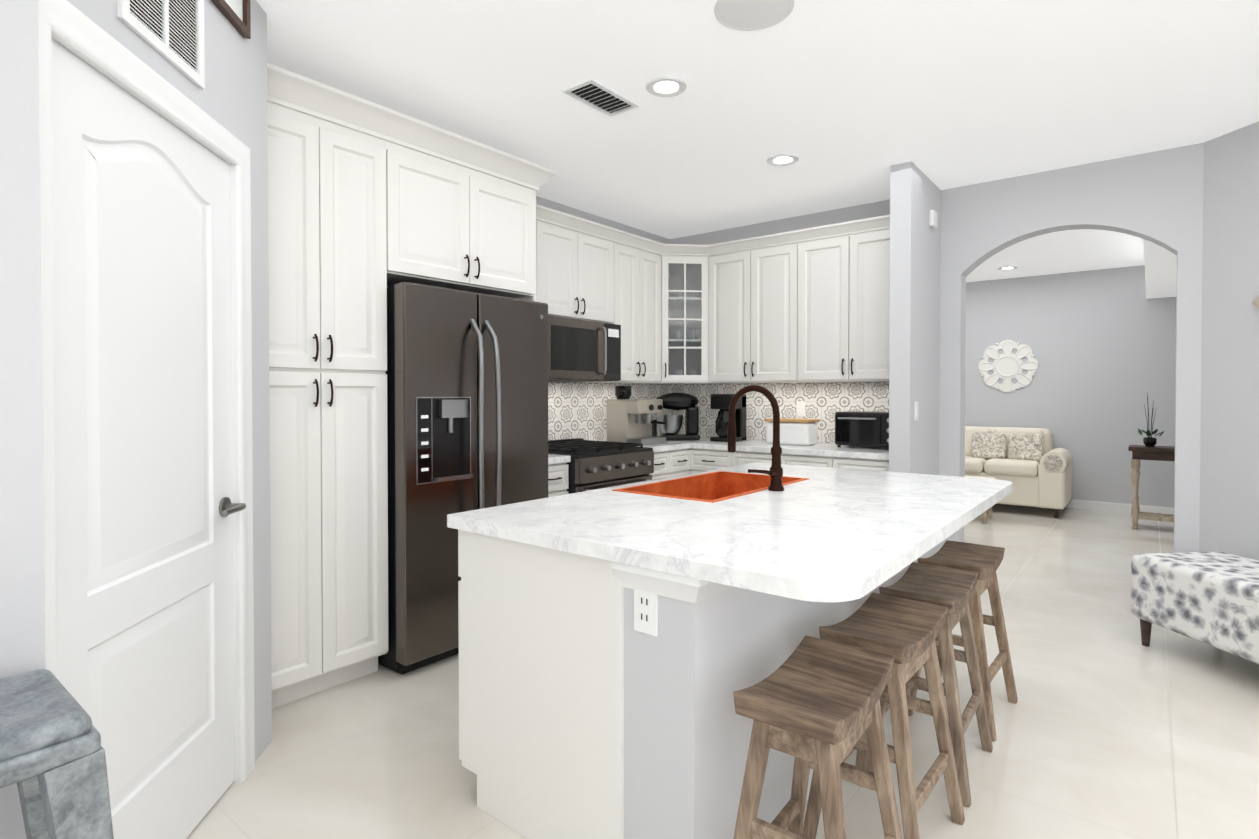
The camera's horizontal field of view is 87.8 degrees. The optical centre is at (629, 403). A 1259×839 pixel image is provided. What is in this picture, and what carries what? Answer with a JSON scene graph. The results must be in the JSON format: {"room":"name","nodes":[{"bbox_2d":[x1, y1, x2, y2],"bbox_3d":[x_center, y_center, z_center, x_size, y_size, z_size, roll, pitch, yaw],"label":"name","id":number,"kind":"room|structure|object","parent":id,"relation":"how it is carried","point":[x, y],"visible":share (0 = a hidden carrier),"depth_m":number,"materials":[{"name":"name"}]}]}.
{"room":"kitchen","nodes":[
{"label":"kitchen","id":0,"kind":"room"},
{"bbox_2d":[0,0,45,838],"bbox_3d":[-2.703,-0.047,-0.554,0.120,2.660,4.808,1,1,39],"label":"wall","id":1,"kind":"structure","parent":0,"point":[22,613],"depth_m":1.26,"materials":[{"name":"grey paint"}]},
{"bbox_2d":[67,0,271,761],"bbox_3d":[-1.312,-0.077,1.814,0.120,2.660,1.150,0,1,-6],"label":"wall","id":2,"kind":"structure","parent":0,"point":[231,97],"depth_m":2.28,"materials":[{"name":"grey paint"}]},
{"bbox_2d":[38,0,254,781],"bbox_3d":[-1.295,0.196,1.744,0.138,2.115,0.970,0,1,-6],"label":"door frame","id":3,"kind":"structure","parent":2,"relation":"attached to","point":[69,26],"depth_m":1.81,"materials":[{"name":"white wood"}]},
{"bbox_2d":[51,39,245,838],"bbox_3d":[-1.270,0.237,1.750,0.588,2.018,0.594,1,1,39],"label":"pantry door","id":4,"kind":"structure","parent":2,"relation":"in","point":[147,507],"depth_m":1.68,"materials":[{"name":"white paint"}]},
{"bbox_2d":[117,0,204,88],"bbox_3d":[-1.239,-1.111,1.745,0.012,0.370,0.370,0,1,-6],"label":"air vent","id":5,"kind":"object","parent":2,"relation":"in","point":[171,32],"visible":1,"depth_m":1.79,"materials":[{"name":"white"}]},
{"bbox_2d":[211,0,250,38],"bbox_3d":[-1.272,-1.308,2.078,0.022,0.165,0.247,0,1,-6],"label":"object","id":6,"kind":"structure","parent":2,"relation":"attached to","point":[236,14],"depth_m":2.14,"materials":[{"name":"brown wood"}]},
{"bbox_2d":[536,196,669,384],"bbox_3d":[-1.195,-0.105,3.994,0.150,2.660,13.800,1,1,39],"label":"wall","id":7,"kind":"structure","parent":0,"point":[547,203],"depth_m":5.04,"materials":[{"name":"grey paint"}]},
{"bbox_2d":[536,204,615,323],"bbox_3d":[-0.480,-0.897,4.477,0.347,0.670,0.756,1,1,39],"label":"upper cabinet","id":8,"kind":"object","parent":7,"relation":"attached to","point":[576,256],"depth_m":4.34,"materials":[{"name":"white paint"}]},
{"bbox_2d":[548,315,620,381],"bbox_3d":[-0.433,-0.357,4.445,0.463,0.397,0.744,1,1,39],"label":"over-the-range microwave","id":9,"kind":"object","parent":8,"relation":"attached to","point":[581,350],"visible":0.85,"depth_m":4.31,"materials":[{"name":"black metal"}]},
{"bbox_2d":[579,229,639,383],"bbox_3d":[-0.154,-0.697,4.889,0.347,1.080,0.290,1,1,39],"label":"upper cabinet","id":10,"kind":"object","parent":7,"relation":"attached to","point":[627,244],"depth_m":4.80,"materials":[{"name":"white paint"}]},
{"bbox_2d":[548,382,671,440],"bbox_3d":[-0.327,0.069,4.957,0.008,0.452,2.214,1,1,39],"label":"tile backsplash","id":11,"kind":"structure","parent":7,"relation":"attached to","point":[577,410],"depth_m":4.94,"materials":[{"name":"white tile"}]},
{"bbox_2d":[640,236,663,383],"bbox_3d":[0.033,-0.700,5.123,0.347,1.080,0.311,1,1,39],"label":"upper cabinet","id":12,"kind":"object","parent":7,"relation":"attached to","point":[651,251],"depth_m":5.01,"materials":[{"name":"white paint"}]},
{"bbox_2d":[660,244,707,383],"bbox_3d":[0.434,-0.706,5.161,0.296,1.068,0.296,1,1,39],"label":"upper cabinet","id":13,"kind":"object","parent":7,"relation":"attached to","point":[684,294],"depth_m":5.15,"materials":[{"name":"white paint"}]},
{"bbox_2d":[186,503,1258,838],"bbox_3d":[2.085,1.283,1.396,10.600,0.050,13.800,1,1,39],"label":"floor","id":14,"kind":"structure","parent":0,"point":[1108,725],"depth_m":2.42,"materials":[{"name":"tile"}]},
{"bbox_2d":[0,669,113,838],"bbox_3d":[-1.077,0.880,1.032,0.420,0.765,0.420,1,1,39],"label":"metal stool","id":15,"kind":"object","parent":14,"relation":"on","point":[53,766],"visible":1,"depth_m":1.03,"materials":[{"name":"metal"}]},
{"bbox_2d":[267,63,557,708],"bbox_3d":[-1.193,-0.034,3.293,0.722,2.535,1.625,1,1,39],"label":"cabinet surround","id":16,"kind":"object","parent":14,"relation":"on","point":[359,222],"visible":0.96,"depth_m":2.80,"materials":[{"name":"white paint"}]},
{"bbox_2d":[378,282,547,674],"bbox_3d":[-0.974,0.337,3.452,0.839,1.781,0.892,1,1,39],"label":"fridge","id":17,"kind":"object","parent":14,"relation":"on","point":[467,399],"visible":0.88,"depth_m":3.07,"materials":[{"name":"black metal"}]},
{"bbox_2d":[548,463,568,496],"bbox_3d":[-0.690,0.788,4.011,0.627,0.874,0.268,1,1,39],"label":"base cabinet","id":18,"kind":"object","parent":14,"relation":"on","point":[558,477],"depth_m":3.85,"materials":[{"name":"white paint"}]},
{"bbox_2d":[548,454,570,464],"bbox_3d":[-0.684,0.329,4.000,0.642,0.040,0.268,1,1,39],"label":"countertop","id":19,"kind":"structure","parent":18,"relation":"on","point":[552,458],"depth_m":3.85,"materials":[{"name":"white stone"}]},
{"bbox_2d":[548,438,653,493],"bbox_3d":[-0.313,0.743,4.363,0.753,0.955,0.744,1,1,39],"label":"gas range","id":20,"kind":"object","parent":14,"relation":"on","point":[593,465],"visible":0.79,"depth_m":4.13,"materials":[{"name":"black metal"}]},
{"bbox_2d":[650,448,691,479],"bbox_3d":[0.044,0.776,4.932,0.627,0.874,0.580,1,1,39],"label":"base cabinet","id":21,"kind":"object","parent":14,"relation":"on","point":[677,462],"depth_m":4.77,"materials":[{"name":"white paint"}]},
{"bbox_2d":[636,441,690,451],"bbox_3d":[0.038,0.318,4.904,0.645,0.040,0.538,1,1,39],"label":"countertop","id":22,"kind":"structure","parent":21,"relation":"on","point":[669,445],"depth_m":4.76,"materials":[{"name":"white stone"}]},
{"bbox_2d":[607,386,665,445],"bbox_3d":[0.079,0.083,4.848,0.401,0.430,0.310,1,1,39],"label":"espresso machine","id":23,"kind":"object","parent":22,"relation":"on","point":[629,420],"visible":0.96,"depth_m":4.79,"materials":[{"name":"beige metal"}]},
{"bbox_2d":[652,419,656,435],"bbox_3d":[0.167,0.209,5.073,0.096,0.172,0.095,1,1,39],"label":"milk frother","id":24,"kind":"object","parent":22,"relation":"on","point":[654,429],"visible":0.15,"depth_m":5.04,"materials":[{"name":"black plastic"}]},
{"bbox_2d":[447,525,920,838],"bbox_3d":[0.416,0.814,2.552,0.922,0.859,1.983,1,1,39],"label":"kitchen island","id":25,"kind":"object","parent":14,"relation":"on","point":[619,645],"depth_m":1.74,"materials":[{"name":"white paint"}]},
{"bbox_2d":[447,461,1012,612],"bbox_3d":[0.564,0.364,2.469,1.270,0.040,2.060,1,1,39],"label":"island countertop","id":26,"kind":"structure","parent":25,"relation":"on","point":[829,537],"depth_m":1.96,"materials":[{"name":"white stone"}]},
{"bbox_2d":[692,448,771,472],"bbox_3d":[0.933,0.775,4.973,0.744,0.874,0.627,1,1,39],"label":"base cabinet","id":27,"kind":"object","parent":14,"relation":"on","point":[702,459],"depth_m":4.78,"materials":[{"name":"white paint"}]},
{"bbox_2d":[682,437,888,459],"bbox_3d":[0.979,0.318,4.914,2.104,0.040,0.652,1,1,39],"label":"countertop","id":28,"kind":"structure","parent":27,"relation":"on","point":[824,449],"depth_m":4.51,"materials":[{"name":"white stone"}]},
{"bbox_2d":[657,393,699,440],"bbox_3d":[0.405,0.102,5.269,0.330,0.381,0.330,1,1,39],"label":"stand mixer","id":29,"kind":"object","parent":28,"relation":"on","point":[672,426],"visible":0.98,"depth_m":5.21,"materials":[{"name":"black plastic"}]},
{"bbox_2d":[710,394,746,441],"bbox_3d":[0.772,0.110,5.125,0.200,0.370,0.242,1,1,39],"label":"coffee maker","id":30,"kind":"object","parent":28,"relation":"on","point":[721,402],"visible":0.73,"depth_m":5.06,"materials":[{"name":"black plastic"}]},
{"bbox_2d":[764,418,819,445],"bbox_3d":[1.192,0.206,4.806,0.345,0.186,0.210,1,1,39],"label":"bin","id":31,"kind":"object","parent":28,"relation":"on","point":[796,431],"visible":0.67,"depth_m":4.71,"materials":[{"name":"white plastic"}]},
{"bbox_2d":[835,411,888,447],"bbox_3d":[1.653,0.181,4.467,0.430,0.245,0.355,1,1,39],"label":"toaster oven","id":32,"kind":"object","parent":28,"relation":"on","point":[863,428],"visible":0.65,"depth_m":4.37,"materials":[{"name":"black metal"}]},
{"bbox_2d":[733,636,901,838],"bbox_3d":[0.438,0.940,1.516,0.344,0.639,0.437,1,1,39],"label":"stool","id":33,"kind":"object","parent":14,"relation":"on","point":[811,703],"visible":1,"depth_m":1.44,"materials":[{"name":"brown wood"}]},
{"bbox_2d":[781,454,888,471],"bbox_3d":[1.517,0.781,4.508,0.749,0.874,0.627,1,1,39],"label":"base cabinet","id":34,"kind":"object","parent":14,"relation":"on","point":[805,460],"depth_m":4.25,"materials":[{"name":"white paint"}]},
{"bbox_2d":[802,592,964,838],"bbox_3d":[0.743,0.935,1.899,0.340,0.639,0.434,1,1,39],"label":"stool","id":35,"kind":"object","parent":14,"relation":"on","point":[904,632],"visible":0.69,"depth_m":1.84,"materials":[{"name":"brown wood"}]},
{"bbox_2d":[867,562,992,806],"bbox_3d":[1.049,0.930,2.282,0.337,0.639,0.432,1,1,39],"label":"stool","id":36,"kind":"object","parent":14,"relation":"on","point":[952,589],"visible":0.5,"depth_m":2.21,"materials":[{"name":"brown wood"}]},
{"bbox_2d":[908,540,1017,740],"bbox_3d":[1.354,0.925,2.665,0.344,0.639,0.437,1,1,39],"label":"stool","id":37,"kind":"object","parent":14,"relation":"on","point":[984,561],"visible":0.58,"depth_m":2.64,"materials":[{"name":"brown wood"}]},
{"bbox_2d":[965,475,995,523],"bbox_3d":[3.349,0.973,6.844,0.820,0.430,0.420,1,1,39],"label":"coffee table","id":38,"kind":"object","parent":14,"relation":"on","point":[985,517],"visible":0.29,"depth_m":6.72,"materials":[{"name":"beige wood"}]},
{"bbox_2d":[965,426,1072,517],"bbox_3d":[4.117,0.725,7.468,1.520,0.910,0.880,1,1,39],"label":"loveseat","id":39,"kind":"object","parent":14,"relation":"on","point":[1033,466],"visible":0.75,"depth_m":7.04,"materials":[{"name":"beige fabric"}]},
{"bbox_2d":[1128,445,1174,528],"bbox_3d":[5.172,0.805,6.097,0.830,0.785,0.350,1,1,39],"label":"console table","id":40,"kind":"object","parent":14,"relation":"on","point":[1156,453],"visible":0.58,"depth_m":6.20,"materials":[{"name":"brown wood"}]},
{"bbox_2d":[1137,393,1163,446],"bbox_3d":[4.978,0.155,6.250,0.205,0.510,0.202,1,1,39],"label":"potted plant","id":41,"kind":"object","parent":40,"relation":"on","point":[1150,441],"visible":1,"depth_m":6.23,"materials":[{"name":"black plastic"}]},
{"bbox_2d":[1131,551,1258,663],"bbox_3d":[2.902,1.008,2.798,0.530,0.465,1.230,0,1,-6],"label":"upholstered bench","id":42,"kind":"object","parent":14,"relation":"on","point":[1210,598],"visible":1,"depth_m":3.04,"materials":[{"name":"fabric"}]},
{"bbox_2d":[257,0,1258,281],"bbox_3d":[2.085,-1.431,1.361,10.600,0.060,13.800,1,1,39],"label":"ceiling","id":43,"kind":"structure","parent":0,"point":[849,102],"depth_m":2.95,"materials":[{"name":"white paint"}]},
{"bbox_2d":[562,79,638,116],"bbox_3d":[-0.129,-1.418,3.047,0.180,0.014,0.340,1,1,39],"label":"ceiling vent","id":44,"kind":"object","parent":43,"relation":"in","point":[596,95],"visible":1,"depth_m":3.04,"materials":[{"name":"white"}]},
{"bbox_2d":[646,76,686,96],"bbox_3d":[0.165,-1.415,2.927,0.184,0.012,0.184,1,1,39],"label":"recessed light","id":45,"kind":"object","parent":43,"relation":"in","point":[667,86],"visible":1,"depth_m":2.92,"materials":[{"name":"white"}]},
{"bbox_2d":[714,0,794,30],"bbox_3d":[0.444,-1.410,2.335,0.284,0.008,0.284,1,1,39],"label":"ceiling speaker","id":46,"kind":"object","parent":43,"relation":"attached to","point":[746,15],"visible":1,"depth_m":2.36,"materials":[{"name":"white"}]},
{"bbox_2d":[767,154,798,166],"bbox_3d":[0.900,-1.427,3.839,0.184,0.012,0.184,1,1,39],"label":"recessed light","id":47,"kind":"object","parent":43,"relation":"in","point":[779,160],"visible":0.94,"depth_m":3.83,"materials":[{"name":"white"}]},
{"bbox_2d":[998,266,1016,269],"bbox_3d":[4.106,-1.469,7.104,0.184,0.012,0.184,1,1,39],"label":"recessed light","id":48,"kind":"object","parent":43,"relation":"in","point":[1008,268],"visible":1,"depth_m":7.09,"materials":[{"name":"white"}]},
{"bbox_2d":[1143,239,1176,298],"bbox_3d":[4.555,-1.271,5.182,0.738,0.360,3.950,1,1,39],"label":"soffit","id":49,"kind":"structure","parent":43,"relation":"attached to","point":[1160,262],"depth_m":5.42,"materials":[{"name":"white paint"}]},
{"bbox_2d":[889,161,940,557],"bbox_3d":[1.838,-0.108,4.197,0.120,2.660,0.700,1,1,39],"label":"pillar","id":50,"kind":"structure","parent":0,"point":[915,271],"depth_m":3.96,"materials":[{"name":"grey paint"}]},
{"bbox_2d":[914,401,917,420],"bbox_3d":[1.748,0.045,3.983,0.008,0.116,0.072,1,1,39],"label":"light switch","id":51,"kind":"object","parent":50,"relation":"attached to","point":[915,410],"visible":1,"depth_m":3.96,"materials":[{"name":"white plastic"}]},
{"bbox_2d":[929,210,936,227],"bbox_3d":[1.958,-1.188,4.215,0.028,0.100,0.100,1,1,39],"label":"box","id":52,"kind":"object","parent":50,"relation":"attached to","point":[932,218],"visible":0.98,"depth_m":4.18,"materials":[{"name":"white plastic"}]},
{"bbox_2d":[670,143,1203,552],"bbox_3d":[1.861,-0.115,4.723,4.020,2.660,0.150,1,1,39],"label":"wall","id":53,"kind":"structure","parent":0,"point":[1155,197],"depth_m":3.94,"materials":[{"name":"grey paint"}]},
{"bbox_2d":[708,230,799,383],"bbox_3d":[1.011,-0.699,5.071,0.769,1.080,0.346,1,1,39],"label":"upper cabinet","id":54,"kind":"object","parent":53,"relation":"attached to","point":[754,293],"depth_m":4.90,"materials":[{"name":"white paint"}]},
{"bbox_2d":[672,382,888,442],"bbox_3d":[1.192,0.067,5.156,2.076,0.452,0.008,1,1,39],"label":"tile backsplash","id":55,"kind":"structure","parent":53,"relation":"attached to","point":[822,400],"depth_m":5.08,"materials":[{"name":"white tile"}]},
{"bbox_2d":[796,401,804,415],"bbox_3d":[1.321,0.041,5.042,0.072,0.116,0.008,1,1,39],"label":"outlet","id":56,"kind":"object","parent":55,"relation":"attached to","point":[800,408],"visible":1,"depth_m":5.04,"materials":[{"name":"white plastic"}]},
{"bbox_2d":[796,215,889,382],"bbox_3d":[1.604,-0.693,4.598,0.749,1.080,0.346,1,1,39],"label":"upper cabinet","id":57,"kind":"object","parent":53,"relation":"attached to","point":[815,309],"depth_m":4.48,"materials":[{"name":"white paint"}]},
{"bbox_2d":[965,265,1175,507],"bbox_3d":[6.184,-0.138,6.519,10.600,2.660,0.150,1,1,39],"label":"wall","id":58,"kind":"structure","parent":0,"point":[1101,343],"depth_m":7.28,"materials":[{"name":"grey paint"}]},
{"bbox_2d":[978,340,1037,391],"bbox_3d":[4.483,-0.444,7.758,0.625,0.625,0.032,1,1,39],"label":"art","id":59,"kind":"object","parent":58,"relation":"attached to","point":[1007,366],"visible":1,"depth_m":7.75,"materials":[{"name":"white plastic"}]},
{"bbox_2d":[1066,499,1173,514],"bbox_3d":[4.490,1.126,7.781,4.040,0.100,0.014,1,1,39],"label":"baseboard","id":60,"kind":"structure","parent":58,"relation":"attached to","point":[1100,506],"depth_m":7.14,"materials":[{"name":"white wood"}]},
{"bbox_2d":[1199,121,1258,560],"bbox_3d":[3.571,-0.059,0.379,0.120,2.660,6.500,0,1,-6],"label":"wall","id":61,"kind":"structure","parent":0,"point":[1229,481],"depth_m":3.44,"materials":[{"name":"grey paint"}]},
{"bbox_2d":[1252,296,1258,308],"bbox_3d":[3.200,-0.502,2.998,0.027,0.636,0.636,0,1,-6],"label":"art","id":62,"kind":"object","parent":61,"relation":"attached to","point":[1255,303],"visible":1,"depth_m":3.29,"materials":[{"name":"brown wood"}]}
]}

